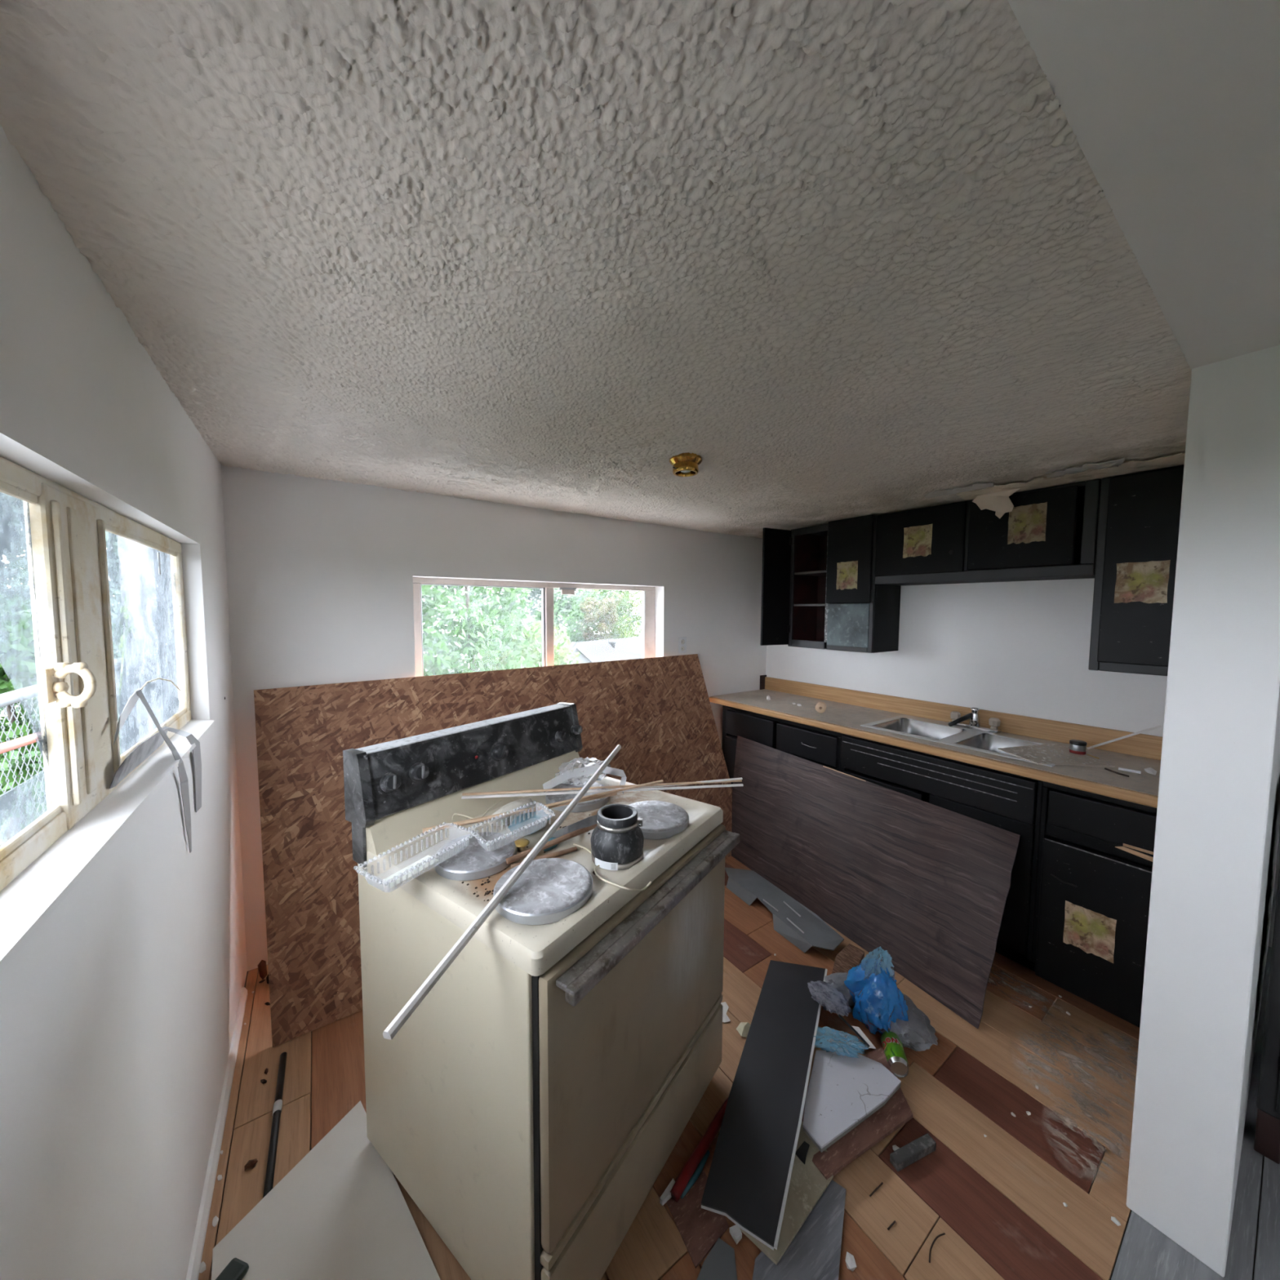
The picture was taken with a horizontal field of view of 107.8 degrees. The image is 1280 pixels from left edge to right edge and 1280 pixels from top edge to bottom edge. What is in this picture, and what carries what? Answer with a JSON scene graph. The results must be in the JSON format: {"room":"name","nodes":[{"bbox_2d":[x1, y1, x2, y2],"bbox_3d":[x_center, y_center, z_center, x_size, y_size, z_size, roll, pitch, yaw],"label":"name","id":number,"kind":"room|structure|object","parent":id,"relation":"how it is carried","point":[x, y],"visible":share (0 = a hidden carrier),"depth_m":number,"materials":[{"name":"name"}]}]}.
{"room":"damaged room","nodes":[
{"label":"damaged room","id":0,"kind":"room"},
{"bbox_2d":[0,124,247,1279],"bbox_3d":[-0.979,0.344,0.841,0.095,2.300,2.856,-2,4,-35],"label":"wall","id":1,"kind":"structure","parent":0,"point":[118,1013],"depth_m":0.80,"materials":[{"name":"paint"}]},
{"bbox_2d":[0,456,215,973],"bbox_3d":[-1.005,0.027,0.871,0.108,0.572,1.432,-2,4,-35],"label":"window","id":2,"kind":"structure","parent":1,"relation":"in","point":[71,574],"depth_m":0.75,"materials":[{"name":"paint"}]},
{"bbox_2d":[113,688,139,744],"bbox_3d":[-1.011,0.147,0.921,0.006,0.081,0.183,-2,4,-35],"label":"tape strip","id":3,"kind":"object","parent":2,"relation":"attached to","point":[132,700],"visible":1,"depth_m":0.91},
{"bbox_2d":[109,727,168,788],"bbox_3d":[-1.068,0.238,1.005,0.023,0.059,0.336,-2,4,-35],"label":"tape roll","id":4,"kind":"object","parent":2,"relation":"on","point":[144,750],"visible":0.95,"depth_m":0.96,"materials":[{"name":"white plastic"}]},
{"bbox_2d":[135,688,191,852],"bbox_3d":[-1.091,0.325,1.088,0.024,0.456,0.238,-2,4,-28],"label":"tape strip","id":5,"kind":"object","parent":2,"relation":"attached to","point":[184,781],"visible":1,"depth_m":1.13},
{"bbox_2d":[162,726,201,812],"bbox_3d":[-1.188,0.341,1.226,0.028,0.269,0.197,-1,4,-26],"label":"tape strip","id":6,"kind":"object","parent":1,"relation":"attached to","point":[192,740],"visible":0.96,"depth_m":1.28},
{"bbox_2d":[186,986,247,1279],"bbox_3d":[-0.969,1.467,0.988,0.016,0.038,2.160,-2,4,-35],"label":"baseboard","id":7,"kind":"structure","parent":1,"relation":"attached to","point":[193,1273],"depth_m":1.30,"materials":[{"name":"paint"}]},
{"bbox_2d":[221,465,766,971],"bbox_3d":[-0.314,0.211,2.953,3.413,2.300,0.140,-2,4,-35],"label":"wall","id":8,"kind":"structure","parent":0,"point":[321,572],"depth_m":2.21,"materials":[{"name":"paint"}]},
{"bbox_2d":[413,577,654,676],"bbox_3d":[-0.539,0.091,2.839,1.549,0.872,0.056,-2,4,-35],"label":"window","id":9,"kind":"structure","parent":8,"relation":"in","point":[547,588],"depth_m":2.80,"materials":[{"name":"white wood"}]},
{"bbox_2d":[678,636,686,653],"bbox_3d":[0.299,0.036,3.276,0.072,0.112,0.009,-2,4,-35],"label":"wall outlet","id":10,"kind":"object","parent":8,"relation":"attached to","point":[682,641],"visible":1,"depth_m":3.27,"materials":[{"name":"white plastic"}]},
{"bbox_2d":[0,0,1279,537],"bbox_3d":[1.389,-0.703,0.869,3.893,0.191,5.116,-2,4,-35],"label":"ceiling","id":11,"kind":"structure","parent":0,"point":[845,259],"depth_m":0.70,"materials":[{"name":"paint"}]},
{"bbox_2d":[669,452,702,476],"bbox_3d":[0.170,-0.654,1.749,0.127,0.058,0.124,-2,4,-35],"label":"lamp base","id":12,"kind":"object","parent":11,"relation":"attached to","point":[685,464],"visible":1,"depth_m":1.71,"materials":[{"name":"gold metal"}]},
{"bbox_2d":[924,482,993,498],"bbox_3d":[1.450,-0.689,2.148,0.126,0.003,0.300,-2,4,-35],"label":"paper","id":13,"kind":"object","parent":11,"relation":"attached to","point":[976,486],"visible":1,"depth_m":2.14,"materials":[{"name":"paper"}]},
{"bbox_2d":[972,488,1019,518],"bbox_3d":[1.659,-0.660,2.163,0.033,0.197,0.220,-2,4,-35],"label":"flap","id":14,"kind":"object","parent":11,"relation":"hanging from","point":[1000,502],"visible":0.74,"depth_m":2.17,"materials":[{"name":"paper"}]},
{"bbox_2d":[955,452,1185,500],"bbox_3d":[1.771,-0.674,1.946,0.200,0.004,0.800,-2,4,-35],"label":"paper","id":15,"kind":"object","parent":11,"relation":"attached to","point":[1127,467],"visible":0.85,"depth_m":1.90,"materials":[{"name":"paper"}]},
{"bbox_2d":[1045,457,1123,477],"bbox_3d":[1.716,-0.666,1.810,0.114,0.003,0.240,-2,4,-35],"label":"paper","id":16,"kind":"object","parent":11,"relation":"attached to","point":[1085,467],"visible":1,"depth_m":1.80,"materials":[{"name":"paper"}]},
{"bbox_2d":[198,855,1279,1279],"bbox_3d":[1.369,1.557,1.009,4.153,0.121,5.396,-2,4,-35],"label":"floor","id":17,"kind":"structure","parent":0,"point":[997,1199],"depth_m":1.36,"materials":[{"name":"brown wood"}]},
{"bbox_2d":[257,960,266,979],"bbox_3d":[-1.574,1.375,1.947,0.018,0.088,0.026,1,4,16],"label":"rotten splinter","id":18,"kind":"object","parent":17,"relation":"on","point":[262,967],"visible":1,"depth_m":1.94,"materials":[{"name":"brown wood"}]},
{"bbox_2d":[262,1051,287,1198],"bbox_3d":[-1.063,1.450,1.356,0.022,0.022,0.614,-2,4,-33],"label":"rod","id":19,"kind":"object","parent":17,"relation":"on","point":[277,1104],"visible":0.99,"depth_m":1.38,"materials":[{"name":"metal"}]},
{"bbox_2d":[211,1100,440,1279],"bbox_3d":[-0.742,1.453,1.084,0.677,0.005,0.360,4,5,43],"label":"sheet","id":20,"kind":"object","parent":17,"relation":"on","point":[340,1212],"visible":1,"depth_m":1.15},
{"bbox_2d":[215,1257,248,1279],"bbox_3d":[-0.927,1.440,1.050,0.050,0.020,0.060,1,4,15],"label":"block","id":21,"kind":"object","parent":20,"relation":"on","point":[237,1268],"visible":1,"depth_m":1.06,"materials":[{"name":"plastic"}]},
{"bbox_2d":[253,653,732,1047],"bbox_3d":[-0.453,0.771,2.489,2.482,1.242,0.489,-2,4,-35],"label":"board","id":22,"kind":"object","parent":17,"relation":"on","point":[659,711],"visible":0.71,"depth_m":2.05,"materials":[{"name":"wood"}]},
{"bbox_2d":[342,702,740,1279],"bbox_3d":[-0.236,0.854,1.401,0.816,1.127,0.826,3,5,35],"label":"electric stove","id":23,"kind":"object","parent":17,"relation":"on","point":[531,1104],"depth_m":1.11,"materials":[{"name":"beige metal"}]},
{"bbox_2d":[353,822,475,887],"bbox_3d":[-0.525,0.515,1.113,0.121,0.048,0.252,2,4,29],"label":"clear tray","id":24,"kind":"object","parent":23,"relation":"on","point":[420,864],"visible":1,"depth_m":1.08,"materials":[{"name":"plastic"}]},
{"bbox_2d":[382,744,621,1039],"bbox_3d":[-0.231,0.496,1.211,0.016,0.163,1.061,1,4,17],"label":"metal rod","id":25,"kind":"object","parent":23,"relation":"on","point":[408,1009],"visible":1,"depth_m":0.92,"materials":[{"name":"metal"}]},
{"bbox_2d":[467,800,555,847],"bbox_3d":[-0.339,0.500,1.250,0.100,0.058,0.217,4,5,43],"label":"clear tray","id":26,"kind":"object","parent":23,"relation":"on","point":[515,833],"visible":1,"depth_m":1.23,"materials":[{"name":"plastic"}]},
{"bbox_2d":[487,798,536,826],"bbox_3d":[-0.385,0.520,1.410,0.059,0.060,0.172,3,4,34],"label":"lump","id":27,"kind":"object","parent":23,"relation":"on","point":[512,806],"visible":0.62,"depth_m":1.38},
{"bbox_2d":[507,809,551,836],"bbox_3d":[-0.319,0.531,1.357,0.081,0.055,0.137,3,5,35],"label":"cloth","id":28,"kind":"object","parent":23,"relation":"on","point":[524,820],"visible":0.93,"depth_m":1.33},
{"bbox_2d":[422,792,617,833],"bbox_3d":[-0.326,0.495,1.359,0.558,0.013,0.014,-2,4,-27],"label":"thin lath","id":29,"kind":"object","parent":28,"relation":"on","point":[446,825],"visible":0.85,"depth_m":1.32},
{"bbox_2d":[457,779,662,826],"bbox_3d":[-0.211,0.483,1.404,0.636,0.025,0.008,-2,4,-26],"label":"thin lath","id":30,"kind":"object","parent":29,"relation":"on","point":[661,780],"visible":0.95,"depth_m":1.38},
{"bbox_2d":[367,770,723,976],"bbox_3d":[-0.229,0.569,1.378,0.666,0.044,0.805,3,5,35],"label":"cooktop","id":31,"kind":"object","parent":23,"relation":"in","point":[545,949],"depth_m":1.13,"materials":[{"name":"metal"}]},
{"bbox_2d":[550,814,596,838],"bbox_3d":[-0.191,0.541,1.317,0.176,0.060,0.020,-2,4,-31],"label":"strap","id":32,"kind":"object","parent":23,"relation":"on","point":[591,820],"visible":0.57,"depth_m":1.32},
{"bbox_2d":[554,756,612,784],"bbox_3d":[-0.207,0.478,1.704,0.214,0.078,0.195,-2,4,-35],"label":"wrapper","id":33,"kind":"object","parent":23,"relation":"on","point":[584,762],"visible":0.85,"depth_m":1.70,"materials":[{"name":"plastic"}]},
{"bbox_2d":[461,783,743,799],"bbox_3d":[-0.097,0.483,1.495,0.901,0.022,0.010,0,4,-10],"label":"thin lath","id":34,"kind":"object","parent":23,"relation":"on","point":[735,784],"visible":0.9,"depth_m":1.48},
{"bbox_2d":[462,779,742,795],"bbox_3d":[-0.097,0.475,1.510,0.905,0.022,0.009,0,4,-11],"label":"thin lath","id":35,"kind":"object","parent":34,"relation":"on","point":[737,780],"visible":1,"depth_m":1.49,"materials":[{"name":"brown wood"}]},
{"bbox_2d":[616,777,742,789],"bbox_3d":[0.135,0.481,1.559,0.431,0.021,0.008,0,4,-9],"label":"thin lath","id":36,"kind":"object","parent":35,"relation":"on","point":[732,779],"visible":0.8,"depth_m":1.57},
{"bbox_2d":[573,843,651,891],"bbox_3d":[-0.103,0.571,1.162,0.264,0.042,0.097,3,5,38],"label":"cable","id":37,"kind":"object","parent":23,"relation":"on","point":[574,844],"visible":0.91,"depth_m":1.10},
{"bbox_2d":[590,804,644,870],"bbox_3d":[-0.059,0.506,1.216,0.139,0.119,0.139,3,5,35],"label":"coupling","id":38,"kind":"object","parent":23,"relation":"on","point":[617,839],"visible":1,"depth_m":1.17,"materials":[{"name":"rubber"}]},
{"bbox_2d":[662,1164,728,1268],"bbox_3d":[0.145,1.474,1.213,0.150,0.005,0.168,-2,4,-35],"label":"board","id":39,"kind":"object","parent":17,"relation":"on","point":[700,1228],"visible":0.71,"depth_m":1.18,"materials":[{"name":"wood"}]},
{"bbox_2d":[659,1177,675,1205],"bbox_3d":[0.077,1.463,1.234,0.018,0.017,0.056,4,5,42],"label":"scrap","id":40,"kind":"object","parent":39,"relation":"on","point":[666,1195],"visible":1,"depth_m":1.23,"materials":[{"name":"paint"}]},
{"bbox_2d":[680,1150,710,1199],"bbox_3d":[0.152,1.465,1.281,0.020,0.012,0.136,3,5,40],"label":"strap","id":41,"kind":"object","parent":39,"relation":"on","point":[701,1165],"visible":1,"depth_m":1.27,"materials":[{"name":"fabric"}]},
{"bbox_2d":[670,1097,728,1201],"bbox_3d":[0.185,1.450,1.340,0.031,0.024,0.303,3,5,39],"label":"cable","id":42,"kind":"object","parent":17,"relation":"on","point":[698,1154],"visible":0.85,"depth_m":1.30,"materials":[{"name":"plastic"}]},
{"bbox_2d":[697,1237,737,1279],"bbox_3d":[0.178,1.483,1.062,0.095,0.006,0.170,3,4,34],"label":"grey vinyl offcut","id":43,"kind":"object","parent":17,"relation":"on","point":[719,1264],"visible":1,"depth_m":1.10,"materials":[{"name":"plastic"}]},
{"bbox_2d":[728,1224,742,1244],"bbox_3d":[0.237,1.457,1.148,0.024,0.014,0.026,-2,4,-35],"label":"chip","id":44,"kind":"object","parent":17,"relation":"on","point":[735,1231],"visible":0.93,"depth_m":1.14,"materials":[{"name":"paint"}]},
{"bbox_2d":[736,1022,750,1037],"bbox_3d":[0.382,1.436,1.726,0.046,0.016,0.066,3,5,36],"label":"crumpled paper","id":45,"kind":"object","parent":17,"relation":"on","point":[743,1028],"visible":0.92,"depth_m":1.72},
{"bbox_2d":[701,960,826,1250],"bbox_3d":[0.443,1.366,1.527,0.216,0.024,0.950,2,4,28],"label":"plank","id":46,"kind":"object","parent":17,"relation":"on","point":[748,1183],"visible":1,"depth_m":1.36,"materials":[{"name":"laminate"}]},
{"bbox_2d":[807,980,852,1016],"bbox_3d":[0.704,1.326,1.731,0.151,0.069,0.122,0,4,2],"label":"wrapper","id":47,"kind":"object","parent":46,"relation":"on","point":[832,1000],"visible":1,"depth_m":1.71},
{"bbox_2d":[721,705,842,787],"bbox_3d":[1.092,0.916,3.185,0.637,0.877,0.932,-2,4,-35],"label":"base cabinet","id":48,"kind":"object","parent":17,"relation":"on","point":[823,747],"visible":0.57,"depth_m":2.96,"materials":[{"name":"black paint"}]},
{"bbox_2d":[709,675,1162,808],"bbox_3d":[1.427,0.435,2.679,0.634,0.155,2.320,-2,4,-35],"label":"countertop","id":49,"kind":"structure","parent":48,"relation":"on","point":[855,708],"depth_m":2.35,"materials":[{"name":"laminate"}]},
{"bbox_2d":[860,714,1069,767],"bbox_3d":[1.659,0.571,2.401,0.485,0.168,0.825,-2,4,-35],"label":"double sink","id":50,"kind":"object","parent":49,"relation":"in","point":[935,731],"visible":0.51,"depth_m":2.43,"materials":[{"name":"metal"}]},
{"bbox_2d":[947,706,1001,733],"bbox_3d":[1.757,0.424,2.486,0.179,0.117,0.234,-2,4,-35],"label":"faucet","id":51,"kind":"object","parent":49,"relation":"on","point":[957,720],"visible":1,"depth_m":2.50,"materials":[{"name":"silver metal"}]},
{"bbox_2d":[997,742,1115,767],"bbox_3d":[1.810,0.505,2.087,0.350,0.014,0.311,1,4,4],"label":"board","id":52,"kind":"object","parent":49,"relation":"on","point":[1055,753],"visible":0.99,"depth_m":2.04,"materials":[{"name":"laminate"}]},
{"bbox_2d":[1069,739,1086,755],"bbox_3d":[1.956,0.484,2.085,0.057,0.064,0.057,3,5,38],"label":"tin can","id":53,"kind":"object","parent":52,"relation":"on","point":[1077,747],"visible":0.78,"depth_m":2.07,"materials":[{"name":"grey metal"}]},
{"bbox_2d":[1087,724,1161,749],"bbox_3d":[2.157,0.436,2.085,0.226,0.150,0.010,3,5,40],"label":"stick","id":54,"kind":"object","parent":49,"relation":"on","point":[1159,726],"visible":1,"depth_m":2.08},
{"bbox_2d":[724,867,844,952],"bbox_3d":[0.691,1.373,2.413,0.210,0.058,0.743,-2,4,-29],"label":"vinyl offcut","id":55,"kind":"object","parent":17,"relation":"on","point":[793,921],"depth_m":2.33,"materials":[{"name":"plastic"}]},
{"bbox_2d":[752,1179,845,1279],"bbox_3d":[0.379,1.476,1.113,0.183,0.006,0.404,2,4,27],"label":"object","id":56,"kind":"object","parent":17,"relation":"on","point":[814,1253],"visible":0.93,"depth_m":1.13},
{"bbox_2d":[824,972,853,1005],"bbox_3d":[0.810,1.367,1.829,0.202,0.100,0.110,1,4,5],"label":"plastic bag","id":57,"kind":"object","parent":17,"relation":"on","point":[837,980],"visible":0.37,"depth_m":1.81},
{"bbox_2d":[831,943,864,973],"bbox_3d":[0.895,1.410,2.026,0.092,0.022,0.262,3,5,39],"label":"mat","id":58,"kind":"object","parent":17,"relation":"on","point":[851,956],"visible":0.65,"depth_m":2.05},
{"bbox_2d":[845,1251,856,1271],"bbox_3d":[0.499,1.475,1.103,0.025,0.022,0.028,2,4,29],"label":"white wad","id":59,"kind":"object","parent":17,"relation":"on","point":[850,1260],"visible":1,"depth_m":1.10,"materials":[{"name":"paper"}]},
{"bbox_2d":[801,1046,912,1179],"bbox_3d":[0.666,1.434,1.437,0.477,0.016,0.204,-1,4,-24],"label":"scrap","id":60,"kind":"object","parent":17,"relation":"on","point":[896,1112],"visible":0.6,"depth_m":1.36,"materials":[{"name":"wood"}]},
{"bbox_2d":[739,1120,833,1264],"bbox_3d":[0.405,1.441,1.233,0.151,0.030,0.329,3,5,40],"label":"board","id":61,"kind":"object","parent":60,"relation":"on","point":[807,1184],"visible":0.45,"depth_m":1.21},
{"bbox_2d":[795,1141,809,1164],"bbox_3d":[0.456,1.416,1.290,0.047,0.008,0.033,-2,4,-35],"label":"scrap","id":62,"kind":"object","parent":61,"relation":"on","point":[802,1153],"visible":0.9,"depth_m":1.29,"materials":[{"name":"plastic"}]},
{"bbox_2d":[803,1049,901,1152],"bbox_3d":[0.614,1.400,1.458,0.377,0.024,0.213,-2,4,-35],"label":"board","id":63,"kind":"object","parent":60,"relation":"on","point":[846,1088],"depth_m":1.43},
{"bbox_2d":[731,735,1020,1028],"bbox_3d":[0.969,1.055,2.486,0.412,0.687,1.604,-2,4,-35],"label":"panel","id":64,"kind":"object","parent":17,"relation":"on","point":[922,887],"visible":0.95,"depth_m":2.23,"materials":[{"name":"wood"}]},
{"bbox_2d":[880,1031,909,1078],"bbox_3d":[0.876,1.422,1.607,0.067,0.067,0.122,1,4,15],"label":"soda can","id":65,"kind":"object","parent":17,"relation":"on","point":[893,1049],"visible":0.98,"depth_m":1.57,"materials":[{"name":"metal"}]},
{"bbox_2d":[880,993,937,1051],"bbox_3d":[0.950,1.396,1.737,0.208,0.096,0.285,-2,4,-35],"label":"plastic bag","id":66,"kind":"object","parent":17,"relation":"on","point":[917,1033],"visible":0.45,"depth_m":1.65,"materials":[{"name":"plastic"}]},
{"bbox_2d":[844,957,908,1034],"bbox_3d":[0.876,1.310,1.737,0.194,0.268,0.218,0,4,-8],"label":"plastic bag","id":67,"kind":"object","parent":66,"relation":"on","point":[877,1000],"visible":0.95,"depth_m":1.67,"materials":[{"name":"plastic"}]},
{"bbox_2d":[889,1133,936,1171],"bbox_3d":[0.779,1.460,1.331,0.150,0.026,0.028,-1,4,-21],"label":"dark offcut","id":68,"kind":"object","parent":17,"relation":"on","point":[922,1146],"visible":1,"depth_m":1.32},
{"bbox_2d":[840,733,1043,971],"bbox_3d":[1.617,0.967,2.446,0.622,0.877,0.883,-2,4,-35],"label":"base cabinet","id":69,"kind":"object","parent":17,"relation":"on","point":[1011,802],"visible":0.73,"depth_m":2.06,"materials":[{"name":"black paint"}]},
{"bbox_2d":[1031,781,1156,1027],"bbox_3d":[1.976,1.002,1.925,0.628,0.877,0.385,-2,4,-35],"label":"base cabinet","id":70,"kind":"object","parent":17,"relation":"on","point":[1095,866],"visible":0.61,"depth_m":1.76,"materials":[{"name":"black paint"}]},
{"bbox_2d":[1062,900,1116,963],"bbox_3d":[1.708,1.110,1.776,0.001,0.173,0.143,-2,4,-35],"label":"print","id":71,"kind":"object","parent":70,"relation":"attached to","point":[1089,931],"depth_m":1.77},
{"bbox_2d":[1253,866,1279,1164],"bbox_3d":[2.162,0.959,1.262,0.673,1.050,0.532,-2,4,-35],"label":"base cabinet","id":72,"kind":"object","parent":17,"relation":"on","point":[1267,1135],"visible":1,"depth_m":1.31,"materials":[{"name":"black wood"}]},
{"bbox_2d":[765,577,1279,996],"bbox_3d":[1.787,0.231,2.816,0.120,2.300,2.486,-2,4,-35],"label":"wall","id":73,"kind":"structure","parent":0,"point":[1022,648],"depth_m":2.50,"materials":[{"name":"paint"}]},
{"bbox_2d":[760,514,901,653],"bbox_3d":[1.217,-0.344,3.010,0.551,0.807,0.636,-2,4,-35],"label":"upper cabinet","id":74,"kind":"object","parent":73,"relation":"attached to","point":[820,590],"visible":1,"depth_m":2.96,"materials":[{"name":"black paint"}]},
{"bbox_2d":[836,560,857,590],"bbox_3d":[1.260,-0.392,2.842,0.001,0.171,0.136,-2,4,-35],"label":"print","id":75,"kind":"object","parent":74,"relation":"attached to","point":[846,571],"depth_m":2.84},
{"bbox_2d":[875,479,1101,585],"bbox_3d":[1.757,-0.502,2.413,0.336,0.399,0.937,-2,4,-35],"label":"upper cabinet","id":76,"kind":"object","parent":73,"relation":"attached to","point":[1048,533],"visible":1,"depth_m":2.24,"materials":[{"name":"black paint"}]},
{"bbox_2d":[902,524,932,558],"bbox_3d":[1.489,-0.529,2.507,0.001,0.167,0.145,-2,4,-35],"label":"print","id":77,"kind":"object","parent":76,"relation":"attached to","point":[917,538],"depth_m":2.51},
{"bbox_2d":[1007,502,1047,544],"bbox_3d":[1.768,-0.530,2.133,0.001,0.175,0.141,-2,4,-35],"label":"print","id":78,"kind":"object","parent":76,"relation":"attached to","point":[1027,522],"depth_m":2.13},
{"bbox_2d":[1088,464,1184,675],"bbox_3d":[2.121,-0.267,1.906,0.332,0.798,0.330,-2,4,-35],"label":"upper cabinet","id":79,"kind":"object","parent":73,"relation":"attached to","point":[1140,513],"visible":0.68,"depth_m":1.85,"materials":[{"name":"black paint"}]},
{"bbox_2d":[1114,560,1170,603],"bbox_3d":[1.970,-0.226,1.835,0.001,0.164,0.145,-2,4,-35],"label":"print","id":80,"kind":"object","parent":79,"relation":"attached to","point":[1135,581],"depth_m":1.83},
{"bbox_2d":[1125,345,1279,1277],"bbox_3d":[2.109,0.359,1.630,1.913,2.200,0.162,-2,4,-35],"label":"wall partition","id":81,"kind":"structure","parent":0,"point":[1218,810],"depth_m":1.08,"materials":[{"name":"paint"}]},
{"bbox_2d":[1268,827,1279,947],"bbox_3d":[3.734,0.353,1.072,0.120,2.300,2.932,-2,4,-35],"label":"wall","id":82,"kind":"structure","parent":0,"point":[1277,863],"depth_m":2.16,"materials":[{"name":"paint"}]},
{"label":"outside","id":83,"kind":"structure","parent":0,"visible":0},
{"bbox_2d":[0,633,641,846],"bbox_3d":[-19.242,2.131,32.220,85.000,0.300,65.484,-2,4,-35],"label":"ground","id":84,"kind":"structure","parent":83,"point":[2,841],"depth_m":31.54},
{"bbox_2d":[0,598,116,840],"bbox_3d":[-4.893,0.611,3.634,1.680,1.977,1.315,2,4,28],"label":"outdoor view","id":85,"kind":"object","parent":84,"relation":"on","point":[26,641],"visible":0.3,"depth_m":3.40,"materials":[{"name":"green plant"}]},
{"bbox_2d":[2,509,116,651],"bbox_3d":[-10.135,-2.498,6.481,4.381,7.779,4.153,-2,4,-35],"label":"tree","id":86,"kind":"object","parent":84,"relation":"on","point":[22,563],"visible":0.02,"depth_m":7.17,"materials":[{"name":"green plant"}]},
{"bbox_2d":[0,513,120,617],"bbox_3d":[-14.381,-3.407,10.948,5.107,8.980,5.086,-2,4,-35],"label":"tree","id":87,"kind":"object","parent":84,"relation":"on","point":[23,581],"visible":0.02,"depth_m":10.82,"materials":[{"name":"green plant"}]},
{"bbox_2d":[0,492,124,715],"bbox_3d":[-7.676,-1.945,5.783,3.014,6.784,3.219,-2,4,-28],"label":"tree","id":88,"kind":"object","parent":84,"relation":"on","point":[24,574],"visible":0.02,"depth_m":5.91,"materials":[{"name":"green plant"}]},
{"bbox_2d":[422,585,481,673],"bbox_3d":[-7.578,-0.583,15.484,4.747,7.428,4.568,-2,4,-35],"label":"leafy tree","id":89,"kind":"object","parent":84,"relation":"on","point":[447,642],"visible":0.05,"depth_m":15.83,"materials":[{"name":"green plant"}]},
{"bbox_2d":[421,584,565,675],"bbox_3d":[-3.906,0.326,10.555,4.214,6.286,4.397,-2,4,-35],"label":"leafy tree","id":90,"kind":"object","parent":84,"relation":"on","point":[466,631],"visible":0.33,"depth_m":10.25,"materials":[{"name":"green plant"}]},
{"bbox_2d":[468,586,542,657],"bbox_3d":[-10.145,-2.172,34.280,6.127,8.164,6.326,-3,5,-38],"label":"leafy tree","id":91,"kind":"object","parent":84,"relation":"on","point":[531,597],"visible":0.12,"depth_m":33.15,"materials":[{"name":"green plant"}]},
{"bbox_2d":[477,611,580,670],"bbox_3d":[-3.314,1.197,13.766,3.093,4.130,3.280,-2,4,-35],"label":"leafy tree","id":92,"kind":"object","parent":84,"relation":"on","point":[563,657],"visible":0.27,"depth_m":12.93,"materials":[{"name":"green plant"}]},
{"bbox_2d":[525,587,592,641],"bbox_3d":[-6.635,-1.998,35.716,5.719,7.664,5.504,-2,4,-35],"label":"leafy tree","id":93,"kind":"object","parent":84,"relation":"on","point":[539,590],"visible":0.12,"depth_m":34.61,"materials":[{"name":"green plant"}]},
{"bbox_2d":[533,588,636,642],"bbox_3d":[-4.275,-1.819,33.535,7.161,8.228,7.068,-2,4,-30],"label":"leafy tree","id":94,"kind":"object","parent":84,"relation":"on","point":[578,634],"visible":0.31,"depth_m":32.39,"materials":[{"name":"green plant"}]},
{"bbox_2d":[537,636,641,664],"bbox_3d":[-1.791,1.157,27.399,8.723,2.449,3.200,-2,4,-35],"label":"house","id":95,"kind":"structure","parent":84,"relation":"on","point":[625,648],"depth_m":26.31,"materials":[{"name":"white"}]},
{"bbox_2d":[577,591,622,640],"bbox_3d":[-2.642,-0.565,31.028,2.844,5.430,2.611,-2,4,-35],"label":"leafy tree","id":96,"kind":"object","parent":84,"relation":"on","point":[602,609],"visible":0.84,"depth_m":30.70,"materials":[{"name":"green plant"}]},
{"bbox_2d":[559,589,641,639],"bbox_3d":[-3.167,-3.493,46.484,10.815,9.331,9.782,-2,4,-35],"label":"leafy tree","id":97,"kind":"object","parent":84,"relation":"on","point":[579,593],"visible":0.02,"depth_m":45.84,"materials":[{"name":"green plant"}]},
{"bbox_2d":[588,589,642,639],"bbox_3d":[-0.975,-1.424,34.758,5.817,6.702,5.726,-2,4,-35],"label":"leafy tree","id":98,"kind":"object","parent":84,"relation":"on","point":[616,633],"visible":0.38,"depth_m":33.28,"materials":[{"name":"green plant"}]},
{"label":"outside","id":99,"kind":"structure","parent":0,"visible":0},
{"bbox_3d":[-1.139,1.942,-0.651,1.862,0.140,9.016,-2,4,-35],"label":"paved strip","id":100,"kind":"object","parent":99,"visible":0},
{"bbox_2d":[0,658,128,844],"bbox_3d":[-2.863,0.956,2.160,0.057,1.487,3.100,-2,4,-35],"label":"fence","id":101,"kind":"object","parent":100,"relation":"on","point":[11,697],"visible":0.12,"depth_m":2.19,"materials":[{"name":"metal"}]},
{"bbox_2d":[0,732,39,754],"bbox_3d":[-2.789,0.441,2.200,0.040,0.107,0.957,-2,4,-35],"label":"pipe","id":102,"kind":"object","parent":101,"relation":"attached to","point":[17,743],"visible":0.34,"depth_m":1.95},
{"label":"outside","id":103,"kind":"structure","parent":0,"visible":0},
{"bbox_2d":[116,535,166,739],"bbox_3d":[-4.183,-0.189,4.163,0.070,3.500,2.279,-2,4,-35],"label":"screen","id":104,"kind":"object","parent":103,"point":[128,561],"visible":0.02,"depth_m":3.37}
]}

